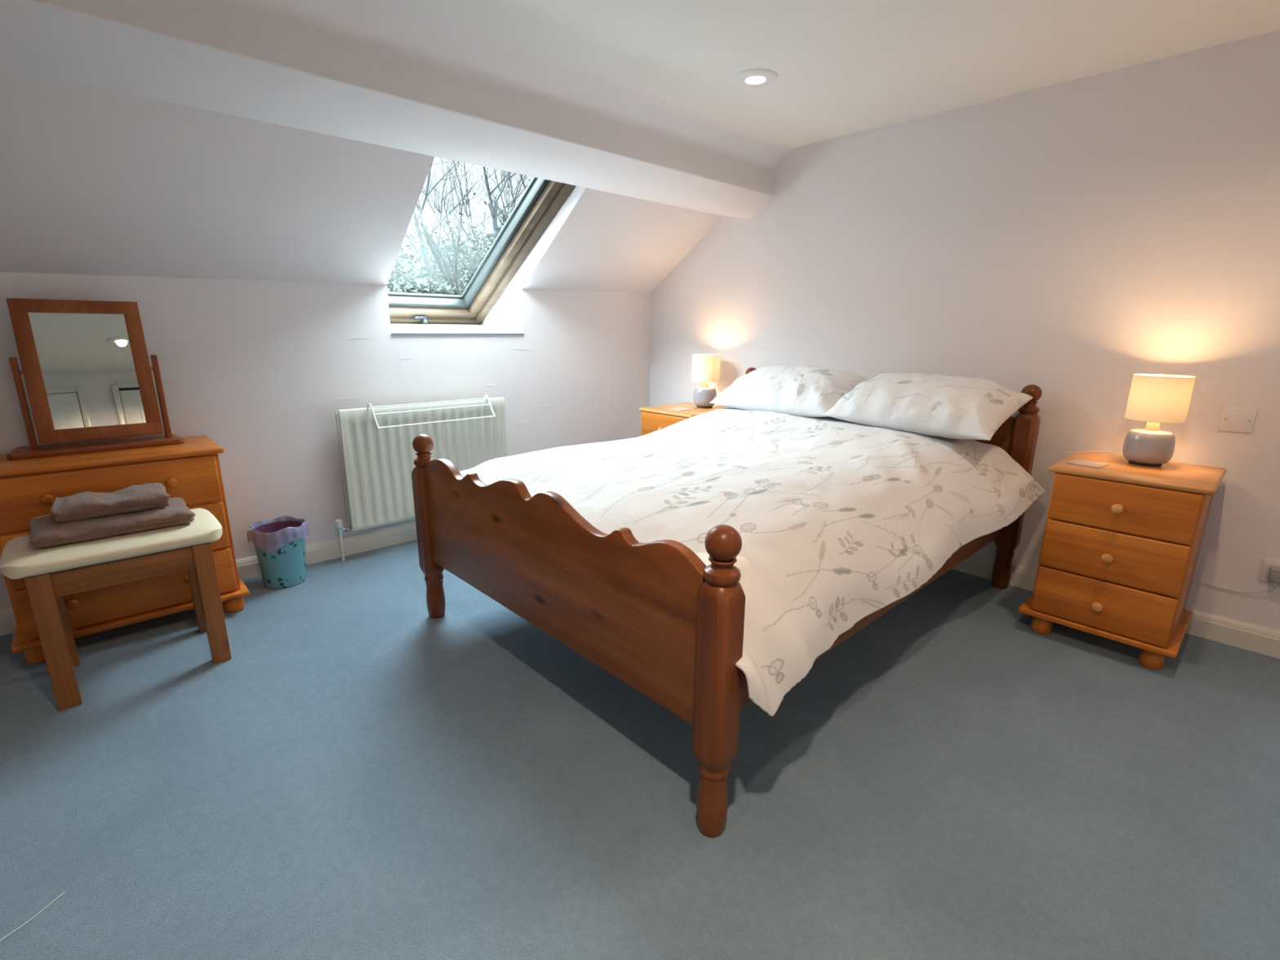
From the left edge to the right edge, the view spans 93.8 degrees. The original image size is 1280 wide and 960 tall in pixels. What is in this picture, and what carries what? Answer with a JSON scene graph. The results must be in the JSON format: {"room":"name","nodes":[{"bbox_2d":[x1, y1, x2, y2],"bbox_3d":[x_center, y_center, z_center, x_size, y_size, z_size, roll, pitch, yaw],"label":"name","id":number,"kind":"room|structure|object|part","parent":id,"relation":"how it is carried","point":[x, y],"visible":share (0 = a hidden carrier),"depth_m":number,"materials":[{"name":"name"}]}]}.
{"room":"attic bedroom","nodes":[
{"label":"attic bedroom","id":0,"kind":"room"},
{"bbox_2d":[0,271,650,609],"bbox_3d":[-1.708,-0.333,3.062,4.520,1.356,0.622,-12,19,-42],"label":"wall","id":1,"kind":"structure","parent":0,"point":[263,370],"depth_m":2.81,"materials":[{"name":"white paint"}]},
{"bbox_2d":[0,522,417,635],"bbox_3d":[-1.503,0.339,2.984,4.300,0.094,0.018,-12,19,-42],"label":"baseboard","id":2,"kind":"structure","parent":1,"relation":"attached to","point":[247,567],"depth_m":2.97,"materials":[{"name":"white paint"}]},
{"bbox_2d":[334,396,506,561],"bbox_3d":[-1.139,-0.038,3.165,0.930,0.741,0.116,-12,19,-42],"label":"radiator","id":3,"kind":"object","parent":1,"relation":"attached to","point":[377,465],"visible":0.68,"depth_m":3.00,"materials":[{"name":"white metal"}]},
{"bbox_3d":[-1.127,-0.106,3.183,0.858,0.576,0.017,-12,19,-42],"label":"panel","id":4,"kind":"part","parent":3,"relation":"part of","materials":[{"name":"white metal"}]},
{"bbox_2d":[367,395,495,429],"bbox_3d":[-1.045,-0.354,3.057,0.632,0.117,0.106,-12,19,-42],"label":"rail","id":5,"kind":"object","parent":3,"relation":"attached to","point":[369,405],"visible":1,"depth_m":3.02,"materials":[{"name":"white metal"}]},
{"bbox_3d":[-1.271,-0.304,2.853,0.107,0.117,0.012,14,19,43],"label":"arm","id":6,"kind":"part","parent":5,"relation":"part of","materials":[{"name":"white metal"}]},
{"bbox_3d":[-1.051,-0.394,3.054,0.622,0.008,0.008,-12,19,-42],"label":"rail","id":7,"kind":"part","parent":5,"relation":"part of","materials":[{"name":"white metal"}]},
{"bbox_3d":[-1.038,-0.360,3.048,0.622,0.008,0.008,-12,19,-42],"label":"rail","id":8,"kind":"part","parent":5,"relation":"part of","materials":[{"name":"white metal"}]},
{"bbox_3d":[-1.013,-0.295,3.037,0.622,0.008,0.008,-12,19,-42],"label":"rail","id":9,"kind":"part","parent":5,"relation":"part of","materials":[{"name":"white metal"}]},
{"bbox_3d":[-0.820,-0.403,3.261,0.107,0.117,0.012,14,19,43],"label":"arm","id":10,"kind":"part","parent":5,"relation":"part of","materials":[{"name":"white metal"}]},
{"bbox_2d":[0,0,794,293],"bbox_3d":[-1.181,-1.264,2.255,4.520,1.038,1.265,-12,19,-42],"label":"sloped ceiling","id":11,"kind":"structure","parent":0,"point":[284,140],"depth_m":2.08,"materials":[{"name":"white paint"}]},
{"bbox_2d":[387,177,576,335],"bbox_3d":[-0.966,-1.202,3.040,0.897,0.909,1.224,-12,19,-42],"label":"window","id":12,"kind":"structure","parent":11,"relation":"in","point":[410,313],"depth_m":3.37,"materials":[{"name":"brown wood"}]},
{"bbox_3d":[-1.311,-0.923,3.491,0.130,0.072,0.050,-12,19,-42],"label":"handle","id":13,"kind":"part","parent":12,"relation":"part of","materials":[{"name":"grey metal"}]},
{"bbox_3d":[-1.125,-0.860,3.399,0.759,0.053,0.500,-12,19,-42],"label":"sill","id":14,"kind":"part","parent":12,"relation":"part of","materials":[{"name":"white paint"}]},
{"bbox_2d":[0,539,1279,959],"bbox_3d":[-0.248,0.779,1.706,4.500,0.120,3.740,-12,19,-42],"label":"floor","id":15,"kind":"structure","parent":0,"point":[366,775],"depth_m":1.47,"materials":[{"name":"blue carpet"}]},
{"bbox_2d":[0,892,64,941],"bbox_3d":[-1.175,0.847,1.151,0.005,0.003,0.124,4,14,14],"label":"thread","id":16,"kind":"object","parent":15,"relation":"on","point":[64,892],"visible":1,"depth_m":1.16,"materials":[{"name":"white fabric"}]},
{"bbox_2d":[0,507,231,711],"bbox_3d":[-1.677,0.392,1.978,0.528,0.477,0.370,-12,19,-42],"label":"stool","id":17,"kind":"object","parent":15,"relation":"on","point":[50,574],"visible":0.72,"depth_m":1.81,"materials":[{"name":"brown wood"}]},
{"bbox_3d":[-1.720,0.473,1.759,0.052,0.425,0.045,-12,19,-42],"label":"leg","id":18,"kind":"part","parent":17,"relation":"part of","materials":[{"name":"brown wood"}]},
{"bbox_3d":[-1.918,0.420,1.965,0.052,0.425,0.045,-12,19,-42],"label":"leg","id":19,"kind":"part","parent":17,"relation":"part of","materials":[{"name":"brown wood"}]},
{"bbox_3d":[-1.675,0.188,1.927,0.528,0.057,0.370,-12,19,-42],"label":"seat","id":20,"kind":"part","parent":17,"relation":"part of","materials":[{"name":"beige fabric"}]},
{"bbox_2d":[28,497,195,547],"bbox_3d":[-1.700,0.124,1.939,0.395,0.068,0.280,-12,19,-42],"label":"folded towel","id":21,"kind":"object","parent":17,"relation":"on","point":[45,531],"visible":0.69,"depth_m":1.84,"materials":[{"name":"brown fabric"}]},
{"bbox_2d":[50,482,169,522],"bbox_3d":[-1.700,0.067,1.931,0.286,0.064,0.210,-12,19,-42],"label":"folded towel","id":22,"kind":"object","parent":21,"relation":"on","point":[79,506],"visible":1,"depth_m":1.88,"materials":[{"name":"brown fabric"}]},
{"bbox_3d":[-1.638,0.359,2.219,0.052,0.425,0.045,-12,19,-42],"label":"leg","id":23,"kind":"part","parent":17,"relation":"part of","materials":[{"name":"brown wood"}]},
{"bbox_3d":[-1.440,0.412,2.013,0.052,0.425,0.045,-12,19,-42],"label":"leg","id":24,"kind":"part","parent":17,"relation":"part of","materials":[{"name":"brown wood"}]},
{"bbox_2d":[0,435,249,663],"bbox_3d":[-1.929,0.224,2.244,0.669,0.670,0.402,-12,19,-42],"label":"dresser","id":25,"kind":"object","parent":15,"relation":"on","point":[189,470],"visible":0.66,"depth_m":2.11,"materials":[{"name":"brown wood"}]},
{"bbox_3d":[-1.926,0.061,1.947,0.033,0.033,0.037,-12,19,-42],"label":"knob","id":26,"kind":"part","parent":25,"relation":"part of","materials":[{"name":"brown wood"}]},
{"bbox_3d":[-1.929,0.421,2.037,0.033,0.033,0.037,-12,19,-42],"label":"knob","id":27,"kind":"part","parent":25,"relation":"part of","materials":[{"name":"brown wood"}]},
{"bbox_2d":[6,297,184,460],"bbox_3d":[-2.002,-0.375,2.166,0.484,0.530,0.175,-12,19,-42],"label":"mirror","id":28,"kind":"object","parent":25,"relation":"on","point":[86,369],"visible":1,"depth_m":2.15,"materials":[{"name":"brown wood"}]},
{"bbox_3d":[-2.132,-0.263,2.073,0.018,0.318,0.060,-12,19,-42],"label":"post","id":29,"kind":"part","parent":28,"relation":"part of","materials":[{"name":"wood"}]},
{"bbox_2d":[28,312,146,429],"bbox_3d":[-1.984,-0.395,2.162,0.263,0.410,0.085,-12,19,-42],"label":"mirror glass","id":30,"kind":"object","parent":28,"relation":"attached to","point":[87,370],"depth_m":2.15,"materials":[{"name":"clear"}]},
{"bbox_3d":[-1.856,-0.323,2.323,0.018,0.318,0.060,-12,19,-42],"label":"post","id":31,"kind":"part","parent":28,"relation":"part of","materials":[{"name":"wood"}]},
{"bbox_3d":[-1.820,0.039,2.079,0.597,0.177,0.015,-12,19,-42],"label":"drawer","id":32,"kind":"part","parent":25,"relation":"part of","materials":[{"name":"brown wood"}]},
{"bbox_3d":[-1.822,0.219,2.124,0.597,0.181,0.015,-12,19,-42],"label":"drawer","id":33,"kind":"part","parent":25,"relation":"part of","materials":[{"name":"brown wood"}]},
{"bbox_3d":[-1.823,0.399,2.169,0.597,0.176,0.015,-12,19,-42],"label":"drawer","id":34,"kind":"part","parent":25,"relation":"part of","materials":[{"name":"brown wood"}]},
{"bbox_3d":[-1.691,0.009,2.161,0.033,0.033,0.037,-12,19,-42],"label":"knob","id":35,"kind":"part","parent":25,"relation":"part of","materials":[{"name":"brown wood"}]},
{"bbox_3d":[-1.694,0.369,2.251,0.033,0.033,0.037,-12,19,-42],"label":"knob","id":36,"kind":"part","parent":25,"relation":"part of","materials":[{"name":"brown wood"}]},
{"bbox_2d":[246,515,309,588],"bbox_3d":[-1.594,0.322,2.668,0.235,0.278,0.235,-12,19,-42],"label":"waste bin","id":37,"kind":"object","parent":15,"relation":"on","point":[279,543],"visible":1,"depth_m":2.61,"materials":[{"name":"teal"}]},
{"bbox_2d":[638,402,728,435],"bbox_3d":[0.284,-0.122,3.733,0.484,0.650,0.459,-12,19,-42],"label":"chest","id":38,"kind":"object","parent":15,"relation":"on","point":[655,418],"visible":0.11,"depth_m":3.59,"materials":[{"name":"brown wood"}]},
{"bbox_3d":[0.144,-0.303,3.544,0.015,0.166,0.393,-12,19,-42],"label":"drawer","id":39,"kind":"part","parent":38,"relation":"part of","materials":[{"name":"brown wood"}]},
{"bbox_2d":[667,407,691,411],"bbox_3d":[0.237,-0.422,3.583,0.100,0.004,0.100,-12,19,-42],"label":"card","id":40,"kind":"object","parent":38,"relation":"on","point":[678,409],"visible":1,"depth_m":3.57,"materials":[{"name":"beige paper"}]},
{"bbox_2d":[691,354,719,408],"bbox_3d":[0.401,-0.606,3.672,0.171,0.319,0.171,-12,19,-42],"label":"table lamp","id":41,"kind":"object","parent":38,"relation":"on","point":[705,367],"visible":1,"depth_m":3.61,"materials":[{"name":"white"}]},
{"bbox_3d":[0.401,-0.684,3.652,0.168,0.156,0.168,-12,19,-42],"label":"lamp shade","id":42,"kind":"part","parent":41,"relation":"part of","materials":[{"name":"fabric"}]},
{"bbox_2d":[411,367,1041,836],"bbox_3d":[0.409,0.072,2.437,2.078,0.904,1.512,-12,19,-42],"label":"double bed","id":43,"kind":"object","parent":15,"relation":"on","point":[664,618],"visible":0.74,"depth_m":1.54,"materials":[{"name":"brown wood"}]},
{"bbox_3d":[-0.808,0.244,2.317,0.085,0.612,0.085,-12,19,-42],"label":"post","id":44,"kind":"part","parent":43,"relation":"part of","materials":[{"name":"brown wood"}]},
{"bbox_3d":[-0.322,0.223,1.771,0.032,0.429,1.355,-12,19,-42],"label":"footboard","id":45,"kind":"part","parent":43,"relation":"part of","materials":[{"name":"brown wood"}]},
{"bbox_3d":[0.166,0.504,1.307,0.085,0.612,0.085,-12,19,-42],"label":"post","id":46,"kind":"part","parent":43,"relation":"part of","materials":[{"name":"brown wood"}]},
{"bbox_3d":[0.405,0.067,2.435,1.890,0.255,1.300,-12,19,-42],"label":"mattress","id":47,"kind":"part","parent":43,"relation":"part of","materials":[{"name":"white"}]},
{"bbox_2d":[459,407,1045,716],"bbox_3d":[0.401,0.019,2.352,1.879,0.426,1.612,-12,19,-42],"label":"duvet","id":48,"kind":"object","parent":43,"relation":"on","point":[837,522],"visible":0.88,"depth_m":1.86,"materials":[{"name":"white fabric"}]},
{"bbox_2d":[708,364,869,417],"bbox_3d":[0.766,-0.463,3.055,0.466,0.234,0.699,-12,19,-42],"label":"pillow","id":49,"kind":"object","parent":48,"relation":"on","point":[808,391],"visible":0.84,"depth_m":2.90,"materials":[{"name":"white fabric"}]},
{"bbox_2d":[822,373,1033,440],"bbox_3d":[1.223,-0.337,2.581,0.460,0.234,0.709,-12,19,-42],"label":"pillow","id":50,"kind":"object","parent":48,"relation":"on","point":[939,405],"visible":0.98,"depth_m":2.43,"materials":[{"name":"white fabric"}]},
{"bbox_3d":[0.886,0.315,1.968,1.915,0.132,0.030,-12,19,-42],"label":"rail","id":51,"kind":"part","parent":43,"relation":"part of","materials":[{"name":"brown wood"}]},
{"bbox_3d":[1.136,-0.172,3.074,0.028,0.580,1.353,-12,19,-42],"label":"headboard","id":52,"kind":"part","parent":43,"relation":"part of","materials":[{"name":"brown wood"}]},
{"bbox_3d":[1.624,0.100,2.607,0.085,0.785,0.085,-12,19,-42],"label":"post","id":53,"kind":"part","parent":43,"relation":"part of","materials":[{"name":"brown wood"}]},
{"bbox_2d":[1017,450,1226,670],"bbox_3d":[1.755,0.271,2.206,0.484,0.650,0.459,-12,19,-42],"label":"chest","id":54,"kind":"object","parent":15,"relation":"on","point":[1122,540],"visible":1,"depth_m":2.04,"materials":[{"name":"brown wood"}]},
{"bbox_2d":[1066,458,1108,467],"bbox_3d":[1.629,-0.060,2.181,0.100,0.004,0.100,-10,17,-35],"label":"card","id":55,"kind":"object","parent":54,"relation":"on","point":[1079,462],"visible":1,"depth_m":2.18,"materials":[{"name":"beige paper"}]},
{"bbox_3d":[1.594,0.441,2.088,0.037,0.033,0.033,-12,19,-42],"label":"knob","id":56,"kind":"part","parent":54,"relation":"part of","materials":[{"name":"brown wood"}]},
{"bbox_3d":[1.612,0.437,2.105,0.015,0.174,0.393,-12,19,-42],"label":"drawer","id":57,"kind":"part","parent":54,"relation":"part of","materials":[{"name":"brown wood"}]},
{"bbox_3d":[1.595,0.266,2.044,0.037,0.033,0.033,-12,19,-42],"label":"knob","id":58,"kind":"part","parent":54,"relation":"part of","materials":[{"name":"brown wood"}]},
{"bbox_3d":[1.614,0.262,2.061,0.015,0.175,0.393,-12,19,-42],"label":"drawer","id":59,"kind":"part","parent":54,"relation":"part of","materials":[{"name":"brown wood"}]},
{"bbox_3d":[1.597,0.095,2.001,0.037,0.033,0.033,-12,19,-42],"label":"knob","id":60,"kind":"part","parent":54,"relation":"part of","materials":[{"name":"brown wood"}]},
{"bbox_3d":[1.615,0.091,2.018,0.015,0.166,0.393,-12,19,-42],"label":"drawer","id":61,"kind":"part","parent":54,"relation":"part of","materials":[{"name":"brown wood"}]},
{"bbox_2d":[1066,373,1195,466],"bbox_3d":[1.790,-0.228,2.208,0.171,0.319,0.332,-12,19,-42],"label":"table lamp","id":62,"kind":"object","parent":54,"relation":"on","point":[1154,399],"visible":1,"depth_m":2.10,"materials":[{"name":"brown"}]},
{"bbox_3d":[1.845,-0.216,2.150,0.171,0.002,0.171,-12,19,-42],"label":"shade trim","id":63,"kind":"part","parent":62,"relation":"part of","materials":[{"name":"beige fabric"}]},
{"bbox_3d":[1.846,-0.292,2.131,0.168,0.156,0.168,-12,19,-42],"label":"lamp shade","id":64,"kind":"part","parent":62,"relation":"part of","materials":[{"name":"fabric"}]},
{"bbox_3d":[1.847,-0.367,2.112,0.171,0.002,0.171,-12,19,-42],"label":"shade trim","id":65,"kind":"part","parent":62,"relation":"part of","materials":[{"name":"beige fabric"}]},
{"bbox_2d":[396,0,1279,147],"bbox_3d":[0.152,-1.290,0.778,4.520,0.250,2.635,-12,19,-42],"label":"ceiling","id":66,"kind":"structure","parent":0,"point":[842,68],"depth_m":2.00,"materials":[{"name":"white paint"}]},
{"bbox_2d":[733,68,777,87],"bbox_3d":[0.442,-1.532,2.290,0.166,0.012,0.166,-12,19,-42],"label":"recessed light","id":67,"kind":"object","parent":66,"relation":"in","point":[753,77],"visible":1,"depth_m":2.27,"materials":[{"name":"white metal"}]},
{"bbox_3d":[0.442,-1.532,2.290,0.066,0.012,0.066,-12,19,-42],"label":"bulb","id":68,"kind":"part","parent":67,"relation":"part of","materials":[{"name":"white glass"}]},
{"bbox_2d":[648,30,1279,631],"bbox_3d":[1.291,-0.720,3.000,0.152,2.420,4.020,-12,19,-42],"label":"wall","id":69,"kind":"structure","parent":0,"point":[1072,240],"depth_m":2.42,"materials":[{"name":"white paint"}]},
{"bbox_2d":[951,554,1279,658],"bbox_3d":[1.297,0.325,3.122,0.018,0.094,3.602,-12,19,-42],"label":"baseboard","id":70,"kind":"structure","parent":69,"relation":"attached to","point":[1264,641],"depth_m":2.24,"materials":[{"name":"white paint"}]},
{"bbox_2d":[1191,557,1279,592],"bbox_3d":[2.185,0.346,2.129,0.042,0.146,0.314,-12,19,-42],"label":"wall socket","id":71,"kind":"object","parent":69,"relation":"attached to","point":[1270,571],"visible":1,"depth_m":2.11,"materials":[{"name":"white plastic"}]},
{"bbox_3d":[2.255,0.329,2.074,0.008,0.086,0.146,-12,19,-42],"label":"plate","id":72,"kind":"part","parent":71,"relation":"part of","materials":[{"name":"white plastic"}]},
{"bbox_2d":[1217,406,1257,433],"bbox_3d":[2.104,-0.212,2.109,0.008,0.086,0.086,-12,19,-42],"label":"plate","id":73,"kind":"object","parent":69,"relation":"attached to","point":[1241,420],"visible":1,"depth_m":2.11,"materials":[{"name":"white paint"}]},
{"label":"outside","id":74,"kind":"structure","parent":0,"visible":0},
{"bbox_3d":[-20.483,-4.524,33.524,90.000,0.200,69.100,-12,19,-42],"label":"ground","id":75,"kind":"structure","parent":74,"visible":0},
{"bbox_2d":[388,172,498,288],"bbox_3d":[-7.480,-4.809,17.417,5.698,8.470,6.837,6,15,21],"label":"bare tree","id":76,"kind":"object","parent":75,"relation":"on","point":[448,172],"visible":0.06,"depth_m":16.89,"materials":[{"name":"black plant"}]},
{"bbox_2d":[386,211,501,289],"bbox_3d":[-4.077,-4.041,17.431,7.738,6.957,13.903,14,19,43],"label":"shrub","id":77,"kind":"object","parent":75,"relation":"on","point":[406,255],"visible":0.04,"depth_m":15.19,"materials":[{"name":"black plant"}]},
{"bbox_2d":[386,255,506,303],"bbox_3d":[-4.176,-2.209,13.386,5.534,5.367,6.622,5,15,16],"label":"shrub","id":78,"kind":"object","parent":75,"relation":"on","point":[445,290],"visible":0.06,"depth_m":11.87,"materials":[{"name":"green plant"}]},
{"bbox_2d":[410,192,509,293],"bbox_3d":[-2.397,-3.037,13.995,5.625,6.691,5.043,1,14,1],"label":"shrub","id":79,"kind":"object","parent":75,"relation":"on","point":[481,258],"visible":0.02,"depth_m":12.59,"materials":[{"name":"black plant"}]},
{"bbox_2d":[391,156,532,304],"bbox_3d":[-3.655,-4.112,12.056,5.804,9.901,5.618,-4,15,-16],"label":"bare tree","id":80,"kind":"object","parent":75,"relation":"on","point":[437,253],"visible":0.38,"depth_m":11.55,"materials":[{"name":"black plant"}]},
{"bbox_2d":[417,161,533,261],"bbox_3d":[-3.529,-7.536,21.009,10.849,12.066,7.034,-12,19,-42],"label":"bare tree","id":81,"kind":"object","parent":75,"relation":"on","point":[508,202],"visible":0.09,"depth_m":19.63,"materials":[{"name":"black plant"}]},
{"bbox_2d":[459,165,532,233],"bbox_3d":[-1.896,-5.927,15.758,5.325,11.492,9.417,-10,18,-37],"label":"bare tree","id":82,"kind":"object","parent":75,"relation":"on","point":[509,180],"visible":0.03,"depth_m":15.95,"materials":[{"name":"black plant"}]}
]}

